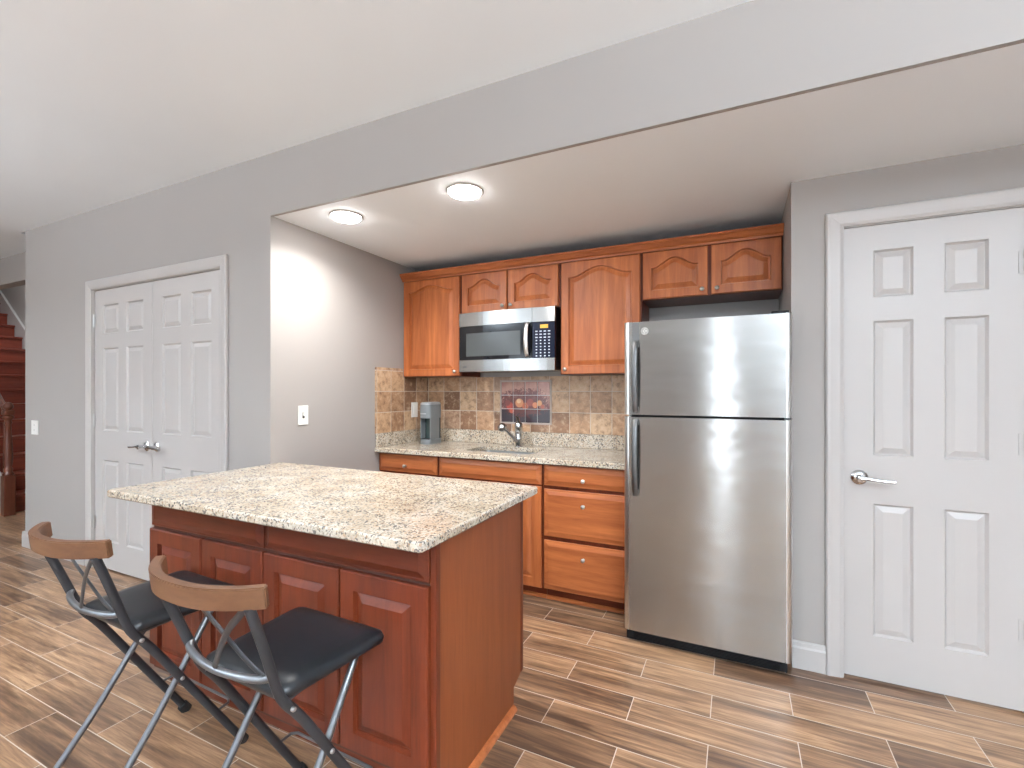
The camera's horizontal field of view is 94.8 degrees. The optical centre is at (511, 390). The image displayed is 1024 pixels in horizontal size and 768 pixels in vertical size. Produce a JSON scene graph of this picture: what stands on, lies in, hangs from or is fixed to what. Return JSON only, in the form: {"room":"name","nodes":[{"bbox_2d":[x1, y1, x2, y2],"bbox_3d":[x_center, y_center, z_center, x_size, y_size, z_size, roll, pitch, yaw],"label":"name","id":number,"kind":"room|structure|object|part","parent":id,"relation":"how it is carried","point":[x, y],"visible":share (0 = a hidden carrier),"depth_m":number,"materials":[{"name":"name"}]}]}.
{"room":"kitchen","nodes":[
{"label":"kitchen","id":0,"kind":"room"},
{"bbox_2d":[0,252,24,289],"bbox_3d":[-6.482,-1.736,5.445,5.615,1.328,0.097,0,0,25],"label":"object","id":1,"kind":"structure","parent":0,"point":[12,268],"depth_m":4.67,"materials":[{"name":"paint"}]},
{"bbox_2d":[1,285,24,325],"bbox_3d":[-6.001,-0.550,6.455,5.615,3.700,0.100,0,0,25],"label":"wall","id":2,"kind":"structure","parent":0,"point":[15,296],"depth_m":7.08,"materials":[{"name":"paint"}]},
{"bbox_2d":[259,216,418,470],"bbox_3d":[-1.067,0.155,3.395,0.100,2.290,1.586,0,0,25],"label":"wall","id":3,"kind":"structure","parent":0,"point":[331,311],"depth_m":2.99,"materials":[{"name":"paint"}]},
{"bbox_2d":[298,406,307,424],"bbox_3d":[-1.260,0.147,2.851,0.017,0.116,0.072,0,0,25],"label":"light switch","id":4,"kind":"object","parent":3,"relation":"attached to","point":[302,410],"visible":1,"depth_m":2.85,"materials":[{"name":"white plastic"}]},
{"bbox_2d":[0,0,751,258],"bbox_3d":[-4.153,-1.390,0.583,14.200,0.100,6.683,0,0,25],"label":"ceiling","id":5,"kind":"structure","parent":0,"point":[103,103],"depth_m":1.97,"materials":[{"name":"paint"}]},
{"bbox_2d":[0,510,1023,767],"bbox_3d":[-3.827,1.350,1.267,14.000,0.100,8.000,0,0,25],"label":"floor","id":6,"kind":"structure","parent":0,"point":[588,694],"depth_m":1.92,"materials":[{"name":"brown wood"}]},
{"bbox_2d":[0,290,24,516],"bbox_3d":[-6.801,-0.495,6.191,3.933,3.591,1.056,0,0,25],"label":"staircase","id":7,"kind":"structure","parent":6,"relation":"on","point":[12,330],"depth_m":5.85,"materials":[{"name":"brown wood"}]},
{"bbox_3d":[-6.763,-1.014,5.638,3.334,2.553,0.050,0,0,25],"label":"handrail","id":8,"kind":"part","parent":7,"relation":"part of","materials":[{"name":"brown wood"}]},
{"bbox_3d":[-5.273,0.708,4.929,0.090,1.185,0.090,0,0,25],"label":"newel post","id":9,"kind":"part","parent":7,"relation":"part of","materials":[{"name":"brown wood"}]},
{"bbox_2d":[28,521,248,767],"bbox_3d":[-1.275,0.871,1.617,0.437,0.877,0.528,0,0,27],"label":"bar stool","id":10,"kind":"object","parent":6,"relation":"on","point":[135,610],"visible":0.88,"depth_m":1.55,"materials":[{"name":"black metal"}]},
{"bbox_3d":[-1.373,0.458,1.428,0.437,0.051,0.103,0,0,27],"label":"rail","id":11,"kind":"part","parent":10,"relation":"part of","materials":[{"name":"brown wood"}]},
{"bbox_3d":[-1.420,1.025,1.671,0.029,0.535,0.388,0,0,31],"label":"leg","id":12,"kind":"part","parent":10,"relation":"part of","materials":[{"name":"grey metal"}]},
{"bbox_3d":[-1.421,0.881,1.715,0.041,0.815,0.457,0,0,27],"label":"leg","id":13,"kind":"part","parent":10,"relation":"part of","materials":[{"name":"grey metal"}]},
{"bbox_3d":[-1.242,0.736,1.679,0.383,0.042,0.342,0,0,27],"label":"seat","id":14,"kind":"part","parent":10,"relation":"part of","materials":[{"name":"black leather"}]},
{"bbox_3d":[-1.110,0.881,1.554,0.041,0.815,0.457,0,0,27],"label":"leg","id":15,"kind":"part","parent":10,"relation":"part of","materials":[{"name":"grey metal"}]},
{"bbox_3d":[-1.147,1.025,1.528,0.029,0.535,0.388,0,0,24],"label":"leg","id":16,"kind":"part","parent":10,"relation":"part of","materials":[{"name":"grey metal"}]},
{"bbox_2d":[148,555,383,767],"bbox_3d":[-0.656,0.871,1.298,0.437,0.877,0.528,0,0,27],"label":"bar stool","id":17,"kind":"object","parent":6,"relation":"on","point":[281,657],"visible":1,"depth_m":1.24,"materials":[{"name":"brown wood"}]},
{"bbox_3d":[-0.753,0.458,1.109,0.437,0.051,0.103,0,0,27],"label":"rail","id":18,"kind":"part","parent":17,"relation":"part of","materials":[{"name":"brown wood"}]},
{"bbox_3d":[-0.803,0.881,1.395,0.041,0.815,0.457,0,0,27],"label":"leg","id":19,"kind":"part","parent":17,"relation":"part of","materials":[{"name":"grey metal"}]},
{"bbox_3d":[-0.802,1.025,1.351,0.029,0.535,0.388,0,0,30],"label":"leg","id":20,"kind":"part","parent":17,"relation":"part of","materials":[{"name":"grey metal"}]},
{"bbox_3d":[-0.625,0.736,1.360,0.383,0.042,0.342,0,0,27],"label":"seat","id":21,"kind":"part","parent":17,"relation":"part of","materials":[{"name":"black leather"}]},
{"bbox_3d":[-0.491,0.881,1.237,0.041,0.815,0.457,0,0,27],"label":"leg","id":22,"kind":"part","parent":17,"relation":"part of","materials":[{"name":"grey metal"}]},
{"bbox_3d":[-0.528,1.025,1.211,0.029,0.535,0.388,0,0,24],"label":"leg","id":23,"kind":"part","parent":17,"relation":"part of","materials":[{"name":"grey metal"}]},
{"bbox_2d":[150,501,522,767],"bbox_3d":[-0.760,0.871,2.025,1.508,0.858,0.660,0,0,25],"label":"kitchen island","id":24,"kind":"object","parent":6,"relation":"on","point":[437,691],"visible":0.66,"depth_m":1.61,"materials":[{"name":"brown wood"}]},
{"bbox_3d":[-1.413,0.890,1.982,0.357,0.589,0.020,0,0,25],"label":"door","id":25,"kind":"part","parent":24,"relation":"part of","materials":[{"name":"brown wood"}]},
{"bbox_3d":[-1.248,0.519,1.903,0.723,0.130,0.020,0,0,25],"label":"drawer","id":26,"kind":"part","parent":24,"relation":"part of","materials":[{"name":"brown wood"}]},
{"bbox_3d":[-1.083,0.890,1.825,0.358,0.589,0.020,0,0,25],"label":"door","id":27,"kind":"part","parent":24,"relation":"part of","materials":[{"name":"brown wood"}]},
{"bbox_3d":[-0.907,0.826,1.762,1.468,0.768,0.018,0,0,25],"label":"frame","id":28,"kind":"part","parent":24,"relation":"part of","materials":[{"name":"brown wood"}]},
{"bbox_3d":[-0.746,0.890,1.664,0.370,0.589,0.020,0,0,25],"label":"door","id":29,"kind":"part","parent":24,"relation":"part of","materials":[{"name":"brown wood"}]},
{"bbox_2d":[107,462,536,552],"bbox_3d":[-0.787,0.425,1.992,1.602,0.030,0.840,0,0,25],"label":"island countertop","id":30,"kind":"structure","parent":24,"relation":"on","point":[405,512],"depth_m":1.80,"materials":[{"name":"stone"}]},
{"bbox_3d":[-0.583,0.519,1.586,0.732,0.130,0.020,0,0,25],"label":"drawer","id":31,"kind":"part","parent":24,"relation":"part of","materials":[{"name":"brown wood"}]},
{"bbox_3d":[-0.412,0.890,1.505,0.354,0.589,0.020,0,0,25],"label":"door","id":32,"kind":"part","parent":24,"relation":"part of","materials":[{"name":"brown wood"}]},
{"bbox_3d":[-0.104,0.871,1.719,0.022,0.858,0.632,0,0,25],"label":"panel","id":33,"kind":"part","parent":24,"relation":"part of","materials":[{"name":"brown wood"}]},
{"bbox_3d":[-0.100,1.288,1.679,0.019,0.021,0.527,0,0,25],"label":"shoe molding","id":34,"kind":"part","parent":24,"relation":"part of","materials":[{"name":"brown wood"}]},
{"bbox_2d":[379,452,438,476],"bbox_3d":[-0.622,0.872,3.596,0.518,0.856,0.633,0,0,25],"label":"base cabinet","id":35,"kind":"object","parent":6,"relation":"on","point":[423,465],"visible":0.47,"depth_m":3.33,"materials":[{"name":"brown wood"}]},
{"bbox_2d":[375,428,624,469],"bbox_3d":[-0.026,0.376,3.310,1.848,0.132,0.636,0,0,25],"label":"countertop","id":36,"kind":"structure","parent":35,"relation":"on","point":[568,449],"depth_m":3.36,"materials":[{"name":"stone"}]},
{"bbox_2d":[420,402,440,444],"bbox_3d":[-0.639,0.248,3.695,0.102,0.324,0.198,0,0,25],"label":"coffee maker","id":37,"kind":"object","parent":36,"relation":"on","point":[430,412],"visible":1,"depth_m":3.66,"materials":[{"name":"grey plastic"}]},
{"bbox_3d":[-0.682,0.290,3.708,0.008,0.164,0.120,0,0,25],"label":"post","id":38,"kind":"part","parent":37,"relation":"part of","materials":[{"name":"grey plastic"}]},
{"bbox_3d":[-0.638,0.095,3.697,0.098,0.018,0.189,0,0,25],"label":"lid","id":39,"kind":"part","parent":37,"relation":"part of","materials":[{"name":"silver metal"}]},
{"bbox_3d":[-0.602,0.290,3.670,0.008,0.164,0.120,0,0,25],"label":"post","id":40,"kind":"part","parent":37,"relation":"part of","materials":[{"name":"grey plastic"}]},
{"bbox_2d":[483,450,533,453],"bbox_3d":[-0.037,0.523,3.296,0.540,0.159,0.360,0,0,25],"label":"sink","id":41,"kind":"object","parent":36,"relation":"in","point":[483,450],"visible":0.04,"depth_m":3.47,"materials":[{"name":"silver metal"}]},
{"bbox_2d":[498,416,522,446],"bbox_3d":[-0.012,0.298,3.427,0.226,0.223,0.068,0,0,-44],"label":"faucet","id":42,"kind":"object","parent":36,"relation":"on","point":[502,427],"visible":1,"depth_m":3.46,"materials":[{"name":"silver metal"}]},
{"bbox_3d":[-0.010,0.319,3.430,0.150,0.132,0.031,0,0,-42],"label":"spout","id":43,"kind":"part","parent":42,"relation":"part of","materials":[{"name":"silver metal"}]},
{"bbox_2d":[439,456,546,597],"bbox_3d":[-0.039,0.872,3.318,0.770,0.856,0.633,0,0,25],"label":"base cabinet","id":44,"kind":"object","parent":6,"relation":"on","point":[519,473],"visible":0.19,"depth_m":2.94,"materials":[{"name":"brown wood"}]},
{"bbox_3d":[-0.158,0.516,3.065,0.752,0.123,0.020,0,0,25],"label":"false drawer","id":45,"kind":"part","parent":44,"relation":"part of","materials":[{"name":"brown wood"}]},
{"bbox_3d":[0.013,0.901,2.984,0.372,0.623,0.020,0,0,25],"label":"door","id":46,"kind":"part","parent":44,"relation":"part of","materials":[{"name":"brown wood"}]},
{"bbox_3d":[-0.131,1.290,3.124,0.770,0.019,0.018,0,0,25],"label":"shoe molding","id":47,"kind":"part","parent":44,"relation":"part of","materials":[{"name":"brown wood"}]},
{"bbox_2d":[544,464,624,613],"bbox_3d":[0.559,0.872,3.034,0.550,0.856,0.633,0,0,25],"label":"base cabinet","id":48,"kind":"object","parent":6,"relation":"on","point":[584,507],"visible":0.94,"depth_m":2.78,"materials":[{"name":"brown wood"}]},
{"bbox_3d":[0.440,1.063,2.781,0.537,0.298,0.020,0,0,25],"label":"drawer","id":49,"kind":"part","parent":48,"relation":"part of","materials":[{"name":"brown wood"}]},
{"bbox_3d":[0.440,0.744,2.781,0.537,0.288,0.020,0,0,25],"label":"drawer","id":50,"kind":"part","parent":48,"relation":"part of","materials":[{"name":"brown wood"}]},
{"bbox_3d":[0.440,0.516,2.781,0.537,0.123,0.020,0,0,25],"label":"drawer","id":51,"kind":"part","parent":48,"relation":"part of","materials":[{"name":"brown wood"}]},
{"bbox_3d":[0.467,1.290,2.840,0.550,0.019,0.018,0,0,25],"label":"shoe molding","id":52,"kind":"part","parent":48,"relation":"part of","materials":[{"name":"brown wood"}]},
{"bbox_2d":[625,310,791,672],"bbox_3d":[1.088,0.465,2.632,0.760,1.668,0.851,0,0,25],"label":"refrigerator","id":53,"kind":"object","parent":6,"relation":"on","point":[708,401],"visible":1,"depth_m":2.28,"materials":[{"name":"grey metal"}]},
{"bbox_3d":[0.628,-0.072,2.406,0.030,0.375,0.048,0,0,25],"label":"handle","id":54,"kind":"part","parent":53,"relation":"part of","materials":[{"name":"metal"}]},
{"bbox_3d":[0.628,0.341,2.406,0.030,0.399,0.048,0,0,25],"label":"handle","id":55,"kind":"part","parent":53,"relation":"part of","materials":[{"name":"metal"}]},
{"bbox_3d":[0.939,0.686,2.319,0.708,1.104,0.062,0,0,25],"label":"fridge door","id":56,"kind":"part","parent":53,"relation":"part of","materials":[{"name":"metal"}]},
{"bbox_3d":[0.939,-0.117,2.319,0.708,0.477,0.062,0,0,25],"label":"freezer door","id":57,"kind":"part","parent":53,"relation":"part of","materials":[{"name":"metal"}]},
{"bbox_2d":[25,0,1023,539],"bbox_3d":[0.067,-0.550,2.800,8.485,3.700,1.486,0,0,25],"label":"wall","id":58,"kind":"structure","parent":0,"point":[754,52],"depth_m":2.21,"materials":[{"name":"paint"}]},
{"bbox_2d":[31,420,37,434],"bbox_3d":[-3.922,0.300,3.870,0.115,0.116,0.008,0,0,25],"label":"light switch","id":59,"kind":"object","parent":58,"relation":"attached to","point":[34,424],"visible":1,"depth_m":3.87,"materials":[{"name":"white plastic"}]},
{"bbox_2d":[22,531,84,565],"bbox_3d":[-3.643,1.238,3.731,1.015,0.125,0.016,0,0,25],"label":"baseboard","id":60,"kind":"structure","parent":58,"relation":"attached to","point":[25,540],"depth_m":3.90,"materials":[{"name":"white paint"}]},
{"bbox_2d":[93,281,152,580],"bbox_3d":[-2.772,0.275,3.323,0.760,2.026,0.100,0,0,25],"label":"door","id":61,"kind":"structure","parent":58,"relation":"in","point":[123,316],"depth_m":3.33,"materials":[{"name":"white paint"}]},
{"bbox_3d":[-2.527,0.375,3.187,0.152,0.066,0.064,0,0,25],"label":"handle","id":62,"kind":"part","parent":61,"relation":"part of","materials":[{"name":"silver metal"}]},
{"bbox_2d":[85,254,228,566],"bbox_3d":[-2.407,0.243,3.204,1.626,2.113,0.131,0,0,25],"label":"trim","id":63,"kind":"structure","parent":58,"relation":"attached to","point":[221,262],"depth_m":3.25,"materials":[{"name":"white paint"}]},
{"bbox_2d":[146,270,219,526],"bbox_3d":[-2.084,0.275,2.995,0.760,2.026,0.100,0,0,25],"label":"door","id":64,"kind":"structure","parent":58,"relation":"in","point":[186,309],"depth_m":3.01,"materials":[{"name":"white paint"}]},
{"bbox_3d":[-2.344,0.375,3.100,0.152,0.066,0.064,0,0,25],"label":"handle","id":65,"kind":"part","parent":64,"relation":"part of","materials":[{"name":"silver metal"}]},
{"bbox_2d":[448,298,778,435],"bbox_3d":[0.475,0.155,3.484,2.608,2.290,0.100,0,0,25],"label":"wall","id":66,"kind":"structure","parent":0,"point":[756,307],"depth_m":3.07,"materials":[{"name":"paint"}]},
{"bbox_2d":[404,275,479,377],"bbox_3d":[-0.561,-0.487,3.724,0.523,0.755,0.337,0,0,25],"label":"upper cabinet","id":67,"kind":"object","parent":66,"relation":"attached to","point":[432,307],"visible":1,"depth_m":3.59,"materials":[{"name":"brown wood"}]},
{"bbox_2d":[375,367,628,435],"bbox_3d":[-0.015,0.067,3.309,1.872,0.484,0.636,0,0,25],"label":"tile backsplash","id":68,"kind":"structure","parent":66,"relation":"attached to","point":[551,404],"depth_m":3.58,"materials":[{"name":"tile"}]},
{"bbox_2d":[411,402,417,416],"bbox_3d":[-0.791,0.152,3.826,0.008,0.120,0.080,0,0,25],"label":"wall outlet","id":69,"kind":"object","parent":68,"relation":"attached to","point":[414,405],"visible":1,"depth_m":3.82,"materials":[{"name":"white plastic"}]},
{"bbox_2d":[462,263,560,313],"bbox_3d":[0.028,-0.717,3.444,0.774,0.297,0.337,0,0,25],"label":"upper cabinet","id":70,"kind":"object","parent":66,"relation":"attached to","point":[535,286],"visible":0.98,"depth_m":3.30,"materials":[{"name":"brown wood"}]},
{"bbox_3d":[-0.201,-0.712,3.407,0.368,0.282,0.020,0,0,25],"label":"door","id":71,"kind":"part","parent":70,"relation":"part of","materials":[{"name":"brown wood"}]},
{"bbox_2d":[459,306,560,372],"bbox_3d":[0.013,-0.349,3.390,0.734,0.422,0.427,0,0,25],"label":"microwave","id":72,"kind":"object","parent":70,"relation":"attached to","point":[521,339],"visible":0.97,"depth_m":3.22,"materials":[{"name":"silver metal"}]},
{"bbox_3d":[-0.121,-0.341,3.293,0.575,0.237,0.047,0,0,25],"label":"door","id":73,"kind":"part","parent":72,"relation":"part of","materials":[{"name":"black glass"}]},
{"bbox_3d":[-0.050,-0.179,3.258,0.734,0.082,0.049,0,0,25],"label":"trim","id":74,"kind":"part","parent":72,"relation":"part of","materials":[{"name":"metal"}]},
{"bbox_3d":[0.098,-0.345,3.144,0.030,0.245,0.057,0,0,25],"label":"handle","id":75,"kind":"part","parent":72,"relation":"part of","materials":[{"name":"metal"}]},
{"bbox_3d":[0.214,-0.510,3.137,0.154,0.096,0.042,0,0,25],"label":"trim","id":76,"kind":"part","parent":72,"relation":"part of","materials":[{"name":"metal"}]},
{"bbox_3d":[0.214,-0.341,3.138,0.154,0.237,0.040,0,0,25],"label":"control panel","id":77,"kind":"part","parent":72,"relation":"part of","materials":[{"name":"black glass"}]},
{"bbox_3d":[0.143,-0.712,3.243,0.375,0.282,0.020,0,0,25],"label":"door","id":78,"kind":"part","parent":70,"relation":"part of","materials":[{"name":"brown wood"}]},
{"bbox_2d":[561,253,648,375],"bbox_3d":[0.620,-0.487,3.162,0.532,0.755,0.337,0,0,25],"label":"upper cabinet","id":79,"kind":"object","parent":66,"relation":"attached to","point":[599,296],"visible":0.98,"depth_m":3.04,"materials":[{"name":"brown wood"}]},
{"bbox_2d":[642,236,782,307],"bbox_3d":[1.207,-0.714,2.883,0.762,0.303,0.337,0,0,25],"label":"upper cabinet","id":80,"kind":"object","parent":66,"relation":"attached to","point":[747,270],"visible":1,"depth_m":2.76,"materials":[{"name":"brown wood"}]},
{"bbox_2d":[400,223,783,282],"bbox_3d":[0.312,-0.883,3.141,2.605,0.057,0.060,0,0,25],"label":"crown molding","id":81,"kind":"structure","parent":80,"relation":"attached to","point":[773,230],"depth_m":2.98,"materials":[{"name":"brown wood"}]},
{"bbox_3d":[0.982,-0.709,2.844,0.372,0.288,0.020,0,0,25],"label":"door","id":82,"kind":"part","parent":80,"relation":"part of","materials":[{"name":"brown wood"}]},
{"bbox_3d":[1.327,-0.709,2.680,0.358,0.288,0.020,0,0,25],"label":"door","id":83,"kind":"part","parent":80,"relation":"part of","materials":[{"name":"brown wood"}]},
{"bbox_2d":[275,43,1023,270],"bbox_3d":[1.408,-1.040,2.228,5.572,0.100,1.566,0,0,25],"label":"ceiling","id":84,"kind":"structure","parent":0,"point":[734,169],"depth_m":2.14,"materials":[{"name":"paint"}]},
{"bbox_2d":[329,210,362,222],"bbox_3d":[-0.937,-0.978,2.661,0.184,0.024,0.184,0,0,25],"label":"recessed light","id":85,"kind":"object","parent":84,"relation":"in","point":[344,216],"visible":1,"depth_m":2.63,"materials":[{"name":"white paint"}]},
{"bbox_2d":[446,182,482,199],"bbox_3d":[-0.233,-0.978,2.326,0.184,0.024,0.184,0,0,25],"label":"recessed light","id":86,"kind":"object","parent":84,"relation":"in","point":[462,190],"visible":1,"depth_m":2.29,"materials":[{"name":"white paint"}]},
{"bbox_2d":[779,144,1023,664],"bbox_3d":[2.792,0.155,1.986,2.864,2.290,0.814,0,0,25],"label":"wall","id":87,"kind":"structure","parent":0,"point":[808,202],"depth_m":2.19,"materials":[{"name":"paint"}]},
{"bbox_2d":[792,639,825,673],"bbox_3d":[1.382,1.238,2.195,0.134,0.125,0.016,0,0,25],"label":"baseboard","id":88,"kind":"structure","parent":87,"relation":"attached to","point":[807,656],"depth_m":2.19,"materials":[{"name":"white paint"}]},
{"bbox_2d":[825,187,1023,712],"bbox_3d":[1.804,0.243,2.055,0.748,2.113,0.131,0,0,25],"label":"door frame","id":89,"kind":"structure","parent":87,"relation":"attached to","point":[835,223],"depth_m":2.14,"materials":[{"name":"white paint"}]},
{"bbox_2d":[844,207,1023,711],"bbox_3d":[1.789,0.275,2.003,0.628,2.027,0.100,0,0,25],"label":"door","id":90,"kind":"structure","parent":87,"relation":"in","point":[934,307],"depth_m":2.01,"materials":[{"name":"white paint"}]},
{"bbox_3d":[1.590,0.388,2.078,0.152,0.066,0.064,0,0,25],"label":"handle","id":91,"kind":"part","parent":90,"relation":"part of","materials":[{"name":"silver metal"}]}
]}

